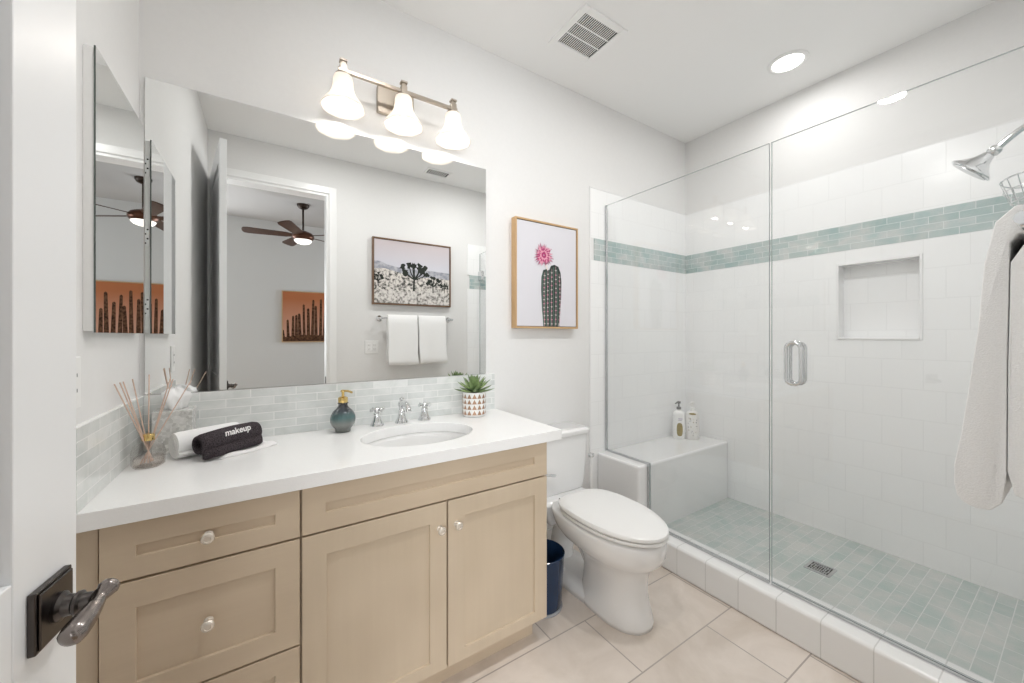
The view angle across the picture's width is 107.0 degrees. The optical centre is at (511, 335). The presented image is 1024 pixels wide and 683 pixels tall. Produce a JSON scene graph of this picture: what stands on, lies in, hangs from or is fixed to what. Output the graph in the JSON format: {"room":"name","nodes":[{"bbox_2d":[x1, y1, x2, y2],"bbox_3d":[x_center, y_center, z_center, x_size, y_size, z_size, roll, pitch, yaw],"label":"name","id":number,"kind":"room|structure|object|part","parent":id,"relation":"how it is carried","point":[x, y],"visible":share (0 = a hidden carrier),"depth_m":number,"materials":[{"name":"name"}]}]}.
{"room":"bathroom","nodes":[
{"label":"bathroom","id":0,"kind":"room"},
{"bbox_2d":[76,0,138,424],"bbox_3d":[-0.781,-0.110,0.452,0.100,2.838,1.908,0,0,-33],"label":"wall","id":1,"kind":"structure","parent":0,"point":[107,359],"depth_m":0.99,"materials":[{"name":"paint"}]},
{"bbox_2d":[0,0,120,682],"bbox_3d":[-0.385,0.036,0.148,0.092,2.405,0.716,0,0,-24],"label":"door","id":2,"kind":"structure","parent":1,"relation":"in","point":[43,618],"depth_m":0.41,"materials":[{"name":"white paint"}]},
{"bbox_3d":[-0.411,0.036,0.136,0.035,2.405,0.716,0,0,-24],"label":"panel","id":3,"kind":"part","parent":2,"relation":"part of","materials":[{"name":"white paint"}]},
{"bbox_3d":[-0.514,0.305,0.424,0.009,0.066,0.059,0,0,-24],"label":"handle","id":4,"kind":"part","parent":2,"relation":"part of","materials":[{"name":"grey metal"}]},
{"bbox_3d":[-0.475,0.310,0.427,0.024,0.039,0.070,0,0,-19],"label":"lever","id":5,"kind":"part","parent":2,"relation":"part of","materials":[{"name":"grey metal"}]},
{"bbox_2d":[76,356,80,408],"bbox_3d":[-0.963,0.105,0.832,0.008,0.116,0.072,0,0,-33],"label":"power outlet","id":6,"kind":"object","parent":1,"relation":"attached to","point":[78,358],"visible":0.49,"depth_m":0.85,"materials":[{"name":"white plastic"}]},
{"bbox_2d":[76,368,78,397],"bbox_3d":[-0.961,0.105,0.834,0.002,0.066,0.033,0,0,-33],"label":"receptacle","id":7,"kind":"object","parent":6,"relation":"attached to","point":[77,369],"depth_m":0.84,"materials":[{"name":"grey plastic"}]},
{"bbox_2d":[76,395,143,513],"bbox_3d":[-1.104,0.297,1.053,0.012,0.188,0.546,0,0,-33],"label":"backsplash","id":8,"kind":"structure","parent":1,"relation":"attached to","point":[108,442],"depth_m":0.97,"materials":[{"name":"tile"}]},
{"bbox_2d":[83,44,143,332],"bbox_3d":[-1.104,-0.346,1.063,0.022,0.678,0.415,0,0,-33],"label":"medicine cabinet","id":9,"kind":"object","parent":1,"relation":"attached to","point":[113,133],"visible":1,"depth_m":0.98,"materials":[{"name":"silver mirror"}]},
{"bbox_2d":[139,0,684,528],"bbox_3d":[0.024,-0.110,2.169,3.320,2.838,0.100,0,0,-33],"label":"wall","id":10,"kind":"structure","parent":0,"point":[540,143],"depth_m":1.97,"materials":[{"name":"paint"}]},
{"bbox_2d":[145,77,485,394],"bbox_3d":[-0.691,-0.337,1.642,1.315,1.076,0.006,0,0,-33],"label":"wall mirror","id":11,"kind":"object","parent":10,"relation":"attached to","point":[281,249],"visible":1,"depth_m":1.52,"materials":[{"name":"white mirror"}]},
{"bbox_2d":[143,373,494,451],"bbox_3d":[-0.670,0.297,1.653,1.368,0.188,0.012,0,0,-33],"label":"backsplash","id":12,"kind":"structure","parent":10,"relation":"attached to","point":[304,408],"depth_m":1.56,"materials":[{"name":"tile"}]},
{"bbox_2d":[320,57,470,149],"bbox_3d":[-0.485,-1.014,1.668,0.649,0.199,0.188,0,0,-33],"label":"vanity light","id":13,"kind":"object","parent":10,"relation":"attached to","point":[396,103],"visible":1,"depth_m":1.65,"materials":[{"name":"white glass"}]},
{"bbox_3d":[-0.681,-0.981,1.530,0.169,0.132,0.169,0,0,-33],"label":"lamp shade","id":14,"kind":"part","parent":13,"relation":"part of","materials":[{"name":"white glass"}]},
{"bbox_3d":[-0.533,-1.056,1.736,0.167,0.117,0.020,0,0,-33],"label":"plate","id":15,"kind":"part","parent":13,"relation":"part of","materials":[{"name":"silver metal"}]},
{"bbox_3d":[-0.476,-0.981,1.663,0.169,0.132,0.169,0,0,-33],"label":"lamp shade","id":16,"kind":"part","parent":13,"relation":"part of","materials":[{"name":"white glass"}]},
{"bbox_3d":[-0.278,-0.981,1.790,0.169,0.132,0.169,0,0,-33],"label":"lamp shade","id":17,"kind":"part","parent":13,"relation":"part of","materials":[{"name":"white glass"}]},
{"bbox_2d":[511,216,577,328],"bbox_3d":[0.199,-0.345,2.198,0.456,0.609,0.042,0,0,-33],"label":"picture","id":18,"kind":"object","parent":10,"relation":"attached to","point":[544,255],"visible":1,"depth_m":2.17,"materials":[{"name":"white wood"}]},
{"bbox_2d":[547,528,552,539],"bbox_3d":[0.177,1.194,2.201,0.750,0.110,0.013,0,0,-33],"label":"baseboard","id":19,"kind":"structure","parent":10,"relation":"attached to","point":[549,531],"depth_m":2.22,"materials":[{"name":"white paint"}]},
{"bbox_2d":[591,188,685,488],"bbox_3d":[0.932,0.153,2.695,1.025,2.192,0.004,0,0,-33],"label":"tiled wall","id":20,"kind":"structure","parent":10,"relation":"attached to","point":[647,307],"depth_m":2.65,"materials":[{"name":"white tile"}]},
{"bbox_2d":[589,186,685,452],"bbox_3d":[0.927,0.149,2.691,1.036,2.200,0.006,0,0,-33],"label":"trim","id":21,"kind":"structure","parent":20,"relation":"attached to","point":[590,187],"depth_m":2.41,"materials":[{"name":"white tile"}]},
{"bbox_2d":[594,238,685,273],"bbox_3d":[0.945,-0.554,2.703,0.995,0.142,0.005,0,0,-33],"label":"trim","id":22,"kind":"structure","parent":20,"relation":"attached to","point":[618,253],"depth_m":2.67,"materials":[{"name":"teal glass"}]},
{"bbox_2d":[598,432,727,523],"bbox_3d":[1.044,1.001,2.570,0.970,0.496,0.327,0,0,-33],"label":"shower bench","id":23,"kind":"object","parent":10,"relation":"attached to","point":[688,476],"depth_m":2.40,"materials":[{"name":"white tile"}]},
{"bbox_2d":[673,401,684,438],"bbox_3d":[1.220,0.616,2.772,0.084,0.272,0.064,0,0,24],"label":"pump bottle","id":24,"kind":"object","parent":23,"relation":"on","point":[678,415],"visible":1,"depth_m":2.75,"materials":[{"name":"white plastic"}]},
{"bbox_2d":[686,401,698,439],"bbox_3d":[1.311,0.616,2.754,0.090,0.272,0.066,0,0,24],"label":"pump bottle","id":25,"kind":"object","parent":23,"relation":"on","point":[692,417],"visible":1,"depth_m":2.73,"materials":[{"name":"white plastic"}]},
{"bbox_2d":[440,544,860,682],"bbox_3d":[0.098,1.279,1.081,2.260,0.060,2.007,0,0,-33],"label":"floor","id":26,"kind":"structure","parent":0,"point":[695,636],"depth_m":1.49,"materials":[{"name":"beige tile"}]},
{"bbox_2d":[76,442,546,682],"bbox_3d":[-0.548,0.841,1.404,1.322,0.816,0.558,0,0,-33],"label":"vanity cabinet","id":27,"kind":"object","parent":26,"relation":"on","point":[423,574],"visible":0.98,"depth_m":1.12,"materials":[{"name":"beige wood"}]},
{"bbox_3d":[-0.772,0.724,0.973,0.397,0.297,0.020,0,0,-33],"label":"drawer","id":28,"kind":"part","parent":27,"relation":"part of","materials":[{"name":"beige wood"}]},
{"bbox_3d":[-0.772,0.503,0.973,0.397,0.133,0.020,0,0,-33],"label":"drawer","id":29,"kind":"part","parent":27,"relation":"part of","materials":[{"name":"beige wood"}]},
{"bbox_3d":[-0.762,0.724,0.950,0.029,0.029,0.028,0,0,-33],"label":"knob","id":30,"kind":"part","parent":27,"relation":"part of","materials":[{"name":"silver metal"}]},
{"bbox_3d":[-0.762,0.505,0.950,0.029,0.029,0.028,0,0,-33],"label":"knob","id":31,"kind":"part","parent":27,"relation":"part of","materials":[{"name":"silver metal"}]},
{"bbox_3d":[-0.772,1.016,0.973,0.397,0.274,0.020,0,0,-33],"label":"drawer","id":32,"kind":"part","parent":27,"relation":"part of","materials":[{"name":"beige wood"}]},
{"bbox_2d":[76,408,561,533],"bbox_3d":[-0.524,0.412,1.429,1.392,0.042,0.545,0,0,-33],"label":"countertop","id":33,"kind":"structure","parent":27,"relation":"on","point":[167,485],"depth_m":1.17,"materials":[{"name":"white stone"}]},
{"bbox_2d":[114,374,190,468],"bbox_3d":[-1.096,0.256,1.132,0.097,0.269,0.191,0,0,17],"label":"reed diffuser","id":34,"kind":"object","parent":33,"relation":"on","point":[145,437],"visible":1,"depth_m":1.13,"materials":[{"name":"beige wood"}]},
{"bbox_2d":[151,387,196,455],"bbox_3d":[-1.143,0.283,1.286,0.104,0.216,0.085,0,0,-33],"label":"tissue box","id":35,"kind":"object","parent":33,"relation":"on","point":[183,417],"visible":0.78,"depth_m":1.26,"materials":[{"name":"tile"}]},
{"bbox_2d":[168,422,238,457],"bbox_3d":[-1.023,0.347,1.272,0.078,0.082,0.181,0,0,27],"label":"rolled towel","id":36,"kind":"object","parent":33,"relation":"on","point":[179,443],"visible":0.37,"depth_m":1.20,"materials":[{"name":"white fabric"}]},
{"bbox_2d":[215,441,277,458],"bbox_3d":[-0.921,0.382,1.297,0.112,0.016,0.185,0,0,22],"label":"folded cloth","id":37,"kind":"object","parent":33,"relation":"on","point":[264,444],"visible":0.5,"depth_m":1.27,"materials":[{"name":"white fabric"}]},
{"bbox_2d":[192,422,262,459],"bbox_3d":[-0.936,0.343,1.255,0.079,0.084,0.176,0,0,25],"label":"cloth","id":38,"kind":"object","parent":37,"relation":"on","point":[218,442],"visible":1,"depth_m":1.22,"materials":[{"name":"black fabric"}]},
{"bbox_2d":[330,390,355,432],"bbox_3d":[-0.689,0.306,1.546,0.096,0.170,0.095,0,0,-33],"label":"soap dispenser","id":39,"kind":"object","parent":33,"relation":"on","point":[343,417],"visible":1,"depth_m":1.52,"materials":[{"name":"teal glass"}]},
{"bbox_2d":[370,397,430,426],"bbox_3d":[-0.473,0.332,1.664,0.277,0.116,0.146,0,0,-33],"label":"faucet","id":40,"kind":"object","parent":33,"relation":"on","point":[424,416],"visible":1,"depth_m":1.68,"materials":[{"name":"silver metal"}]},
{"bbox_3d":[-0.584,0.361,1.640,0.059,0.058,0.059,0,0,-33],"label":"handle","id":41,"kind":"part","parent":40,"relation":"part of","materials":[{"name":"silver metal"}]},
{"bbox_3d":[-0.584,0.320,1.640,0.055,0.024,0.055,0,0,-8],"label":"cross handle","id":42,"kind":"part","parent":40,"relation":"part of","materials":[{"name":"silver metal"}]},
{"bbox_3d":[-0.472,0.332,1.663,0.059,0.116,0.143,0,0,-33],"label":"spout","id":43,"kind":"part","parent":40,"relation":"part of","materials":[{"name":"silver metal"}]},
{"bbox_3d":[-0.406,0.361,1.756,0.059,0.058,0.059,0,0,-33],"label":"handle","id":44,"kind":"part","parent":40,"relation":"part of","materials":[{"name":"silver metal"}]},
{"bbox_3d":[-0.406,0.320,1.756,0.055,0.024,0.055,0,0,-8],"label":"cross handle","id":45,"kind":"part","parent":40,"relation":"part of","materials":[{"name":"silver metal"}]},
{"bbox_2d":[367,432,466,446],"bbox_3d":[-0.371,0.502,1.520,0.466,0.137,0.353,0,0,-33],"label":"sink","id":46,"kind":"object","parent":33,"relation":"in","point":[422,438],"visible":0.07,"depth_m":1.68,"materials":[{"name":"white ceramic"}]},
{"bbox_2d":[455,375,493,417],"bbox_3d":[-0.183,0.288,1.853,0.181,0.204,0.175,0,0,42],"label":"potted succulent","id":47,"kind":"object","parent":33,"relation":"on","point":[474,397],"visible":1,"depth_m":1.81,"materials":[{"name":"green plant"}]},
{"bbox_2d":[463,392,485,417],"bbox_3d":[-0.185,0.332,1.852,0.112,0.118,0.112,0,0,-33],"label":"pot","id":48,"kind":"object","parent":47,"relation":"attached to","point":[474,403],"depth_m":1.80,"materials":[{"name":"white ceramic"}]},
{"bbox_3d":[-0.416,0.864,1.203,0.440,0.577,0.020,0,0,-33],"label":"cabinet door","id":49,"kind":"part","parent":27,"relation":"part of","materials":[{"name":"beige wood"}]},
{"bbox_3d":[-0.232,0.503,1.323,0.880,0.133,0.020,0,0,-33],"label":"false drawer","id":50,"kind":"part","parent":27,"relation":"part of","materials":[{"name":"beige wood"}]},
{"bbox_3d":[-0.240,0.662,1.288,0.029,0.029,0.028,0,0,-33],"label":"knob","id":51,"kind":"part","parent":27,"relation":"part of","materials":[{"name":"silver metal"}]},
{"bbox_3d":[-0.187,0.662,1.323,0.029,0.029,0.028,0,0,-33],"label":"knob","id":52,"kind":"part","parent":27,"relation":"part of","materials":[{"name":"silver metal"}]},
{"bbox_3d":[-0.045,0.864,1.444,0.434,0.577,0.020,0,0,-33],"label":"cabinet door","id":53,"kind":"part","parent":27,"relation":"part of","materials":[{"name":"beige wood"}]},
{"bbox_2d":[543,539,564,618],"bbox_3d":[0.138,1.124,1.764,0.213,0.250,0.213,0,0,-33],"label":"waste bin","id":54,"kind":"object","parent":26,"relation":"on","point":[555,551],"visible":0.39,"depth_m":1.69,"materials":[{"name":"blue plastic"}]},
{"bbox_2d":[588,452,593,488],"bbox_3d":[0.460,0.966,2.205,0.090,0.566,0.090,0,0,-33],"label":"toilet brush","id":55,"kind":"object","parent":26,"relation":"on","point":[590,455],"visible":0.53,"depth_m":2.19,"materials":[{"name":"white plastic"}]},
{"bbox_2d":[546,421,668,635],"bbox_3d":[0.397,0.883,1.867,0.388,0.730,0.798,0,0,-33],"label":"toilet","id":56,"kind":"object","parent":26,"relation":"on","point":[619,540],"visible":0.89,"depth_m":1.69,"materials":[{"name":"white ceramic"}]},
{"bbox_3d":[0.231,0.703,2.122,0.368,0.306,0.181,0,0,-33],"label":"tank","id":57,"kind":"part","parent":56,"relation":"part of","materials":[{"name":"white ceramic"}]},
{"bbox_3d":[0.234,0.534,2.119,0.388,0.032,0.198,0,0,-33],"label":"tank lid","id":58,"kind":"part","parent":56,"relation":"part of","materials":[{"name":"white ceramic"}]},
{"bbox_3d":[0.448,1.055,1.788,0.356,0.387,0.586,0,0,-33],"label":"bowl","id":59,"kind":"part","parent":56,"relation":"part of","materials":[{"name":"white ceramic"}]},
{"bbox_3d":[0.469,0.820,1.755,0.354,0.029,0.532,0,0,-33],"label":"seat lid","id":60,"kind":"part","parent":56,"relation":"part of","materials":[{"name":"white plastic"}]},
{"bbox_3d":[0.470,0.846,1.754,0.352,0.014,0.527,0,0,-33],"label":"seat","id":61,"kind":"part","parent":56,"relation":"part of","materials":[{"name":"white plastic"}]},
{"bbox_2d":[661,527,992,682],"bbox_3d":[1.180,1.173,1.607,0.150,0.153,1.453,0,0,-33],"label":"shower curb","id":62,"kind":"structure","parent":26,"relation":"on","point":[865,657],"depth_m":1.51,"materials":[{"name":"white tile"}]},
{"bbox_2d":[605,143,770,583],"bbox_3d":[0.878,0.122,2.082,0.018,1.946,0.964,0,0,-33],"label":"glass panel","id":63,"kind":"object","parent":62,"relation":"on","point":[758,576],"visible":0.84,"depth_m":2.20,"materials":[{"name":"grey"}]},
{"bbox_2d":[379,0,996,142],"bbox_3d":[0.512,-1.549,1.417,3.320,0.080,1.892,0,0,-33],"label":"ceiling","id":64,"kind":"structure","parent":0,"point":[684,70],"depth_m":1.94,"materials":[{"name":"white paint"}]},
{"bbox_2d":[548,3,627,64],"bbox_3d":[0.380,-1.504,1.909,0.290,0.010,0.272,0,0,-33],"label":"ceiling vent","id":65,"kind":"object","parent":64,"relation":"in","point":[588,33],"visible":1,"depth_m":1.90,"materials":[{"name":"white paint"}]},
{"bbox_2d":[767,49,808,74],"bbox_3d":[1.522,-1.504,2.092,0.188,0.009,0.188,0,0,-33],"label":"recessed light","id":66,"kind":"object","parent":64,"relation":"in","point":[789,61],"visible":1,"depth_m":2.08,"materials":[{"name":"white plastic"}]},
{"bbox_2d":[667,497,1023,682],"bbox_3d":[1.452,1.230,1.970,0.980,0.157,1.808,0,0,-33],"label":"floor","id":67,"kind":"structure","parent":0,"point":[978,629],"depth_m":1.73,"materials":[{"name":"teal tile"}]},
{"bbox_2d":[803,560,836,577],"bbox_3d":[1.522,1.150,1.871,0.104,0.004,0.104,0,0,-33],"label":"shower drain","id":68,"kind":"object","parent":67,"relation":"on","point":[815,566],"visible":1,"depth_m":1.87,"materials":[{"name":"silver metal"}]},
{"bbox_3d":[1.056,-0.110,0.577,3.320,2.838,0.120,0,0,-33],"label":"wall","id":69,"kind":"structure","parent":0,"visible":0},
{"bbox_2d":[1013,210,1023,230],"bbox_3d":[0.988,-0.156,0.659,0.717,0.052,0.090,0,0,-33],"label":"towel bar","id":70,"kind":"object","parent":69,"relation":"attached to","point":[1018,218],"visible":1,"depth_m":0.50,"materials":[{"name":"silver metal"}]},
{"bbox_2d":[954,205,1023,509],"bbox_3d":[0.832,0.041,0.625,0.274,0.457,0.110,0,0,-33],"label":"bath towel","id":71,"kind":"object","parent":70,"relation":"hanging from","point":[989,461],"visible":0.98,"depth_m":0.56,"materials":[{"name":"white fabric"}]},
{"bbox_3d":[1.900,0.153,1.201,1.025,2.192,0.010,0,0,-33],"label":"tiled wall","id":72,"kind":"structure","parent":69,"relation":"attached to","visible":0},
{"bbox_2d":[771,46,1023,682],"bbox_3d":[1.362,0.122,1.336,0.059,1.945,0.797,0,0,-33],"label":"shower door","id":73,"kind":"structure","parent":72,"relation":"attached to","point":[788,348],"depth_m":1.56,"materials":[{"name":"clear glass"}]},
{"bbox_3d":[1.179,0.117,1.586,0.024,0.188,0.068,0,0,-33],"label":"pull handle","id":74,"kind":"part","parent":73,"relation":"part of","materials":[{"name":"silver metal"}]},
{"bbox_3d":[1.208,0.117,1.605,0.024,0.188,0.068,0,0,-33],"label":"pull handle","id":75,"kind":"part","parent":73,"relation":"part of","materials":[{"name":"silver metal"}]},
{"bbox_2d":[951,124,1023,180],"bbox_3d":[1.866,-0.695,1.387,0.138,0.198,0.340,0,0,-33],"label":"shower head","id":76,"kind":"object","parent":72,"relation":"attached to","point":[978,167],"visible":1,"depth_m":1.44,"materials":[{"name":"silver metal"}]},
{"bbox_3d":[1.894,-0.744,1.343,0.021,0.093,0.236,0,0,-33],"label":"arm","id":77,"kind":"part","parent":76,"relation":"part of","materials":[{"name":"silver metal"}]},
{"bbox_2d":[999,171,1023,206],"bbox_3d":[1.901,-0.633,1.333,0.281,0.326,0.229,0,0,-33],"label":"shower caddy","id":78,"kind":"object","parent":76,"relation":"hanging from","point":[1017,174],"visible":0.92,"depth_m":1.38,"materials":[{"name":"silver metal"}]},
{"bbox_3d":[1.930,-0.110,2.208,0.099,2.838,1.908,0,0,-33],"label":"wall","id":79,"kind":"structure","parent":0,"visible":0},
{"bbox_2d":[685,0,1023,214],"bbox_3d":[1.851,-1.230,2.229,0.010,0.558,1.788,0,0,-33],"label":"wall","id":80,"kind":"structure","parent":79,"relation":"attached to","point":[989,93],"depth_m":2.04,"materials":[{"name":"white paint"}]},
{"bbox_2d":[686,118,1023,600],"bbox_3d":[1.884,0.153,2.250,0.090,2.192,1.788,0,0,-33],"label":"tiled wall","id":81,"kind":"structure","parent":79,"relation":"attached to","point":[864,451],"depth_m":2.10,"materials":[{"name":"white tile"}]},
{"bbox_2d":[686,192,1023,273],"bbox_3d":[1.851,-0.554,2.228,0.012,0.142,1.788,0,0,-33],"label":"accent tile band","id":82,"kind":"structure","parent":81,"relation":"attached to","point":[979,215],"depth_m":2.07,"materials":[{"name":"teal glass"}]},
{"bbox_2d":[687,117,1023,214],"bbox_3d":[1.855,-0.947,2.224,0.011,0.008,1.776,0,0,-33],"label":"trim","id":83,"kind":"structure","parent":81,"relation":"attached to","point":[1021,117],"depth_m":2.03,"materials":[{"name":"white ceramic"}]},
{"bbox_2d":[836,254,922,339],"bbox_3d":[1.997,-0.194,2.064,0.088,0.434,0.345,0,0,-33],"label":"trim","id":84,"kind":"structure","parent":81,"relation":"attached to","point":[839,267],"depth_m":2.11,"materials":[{"name":"white tile"}]}
]}

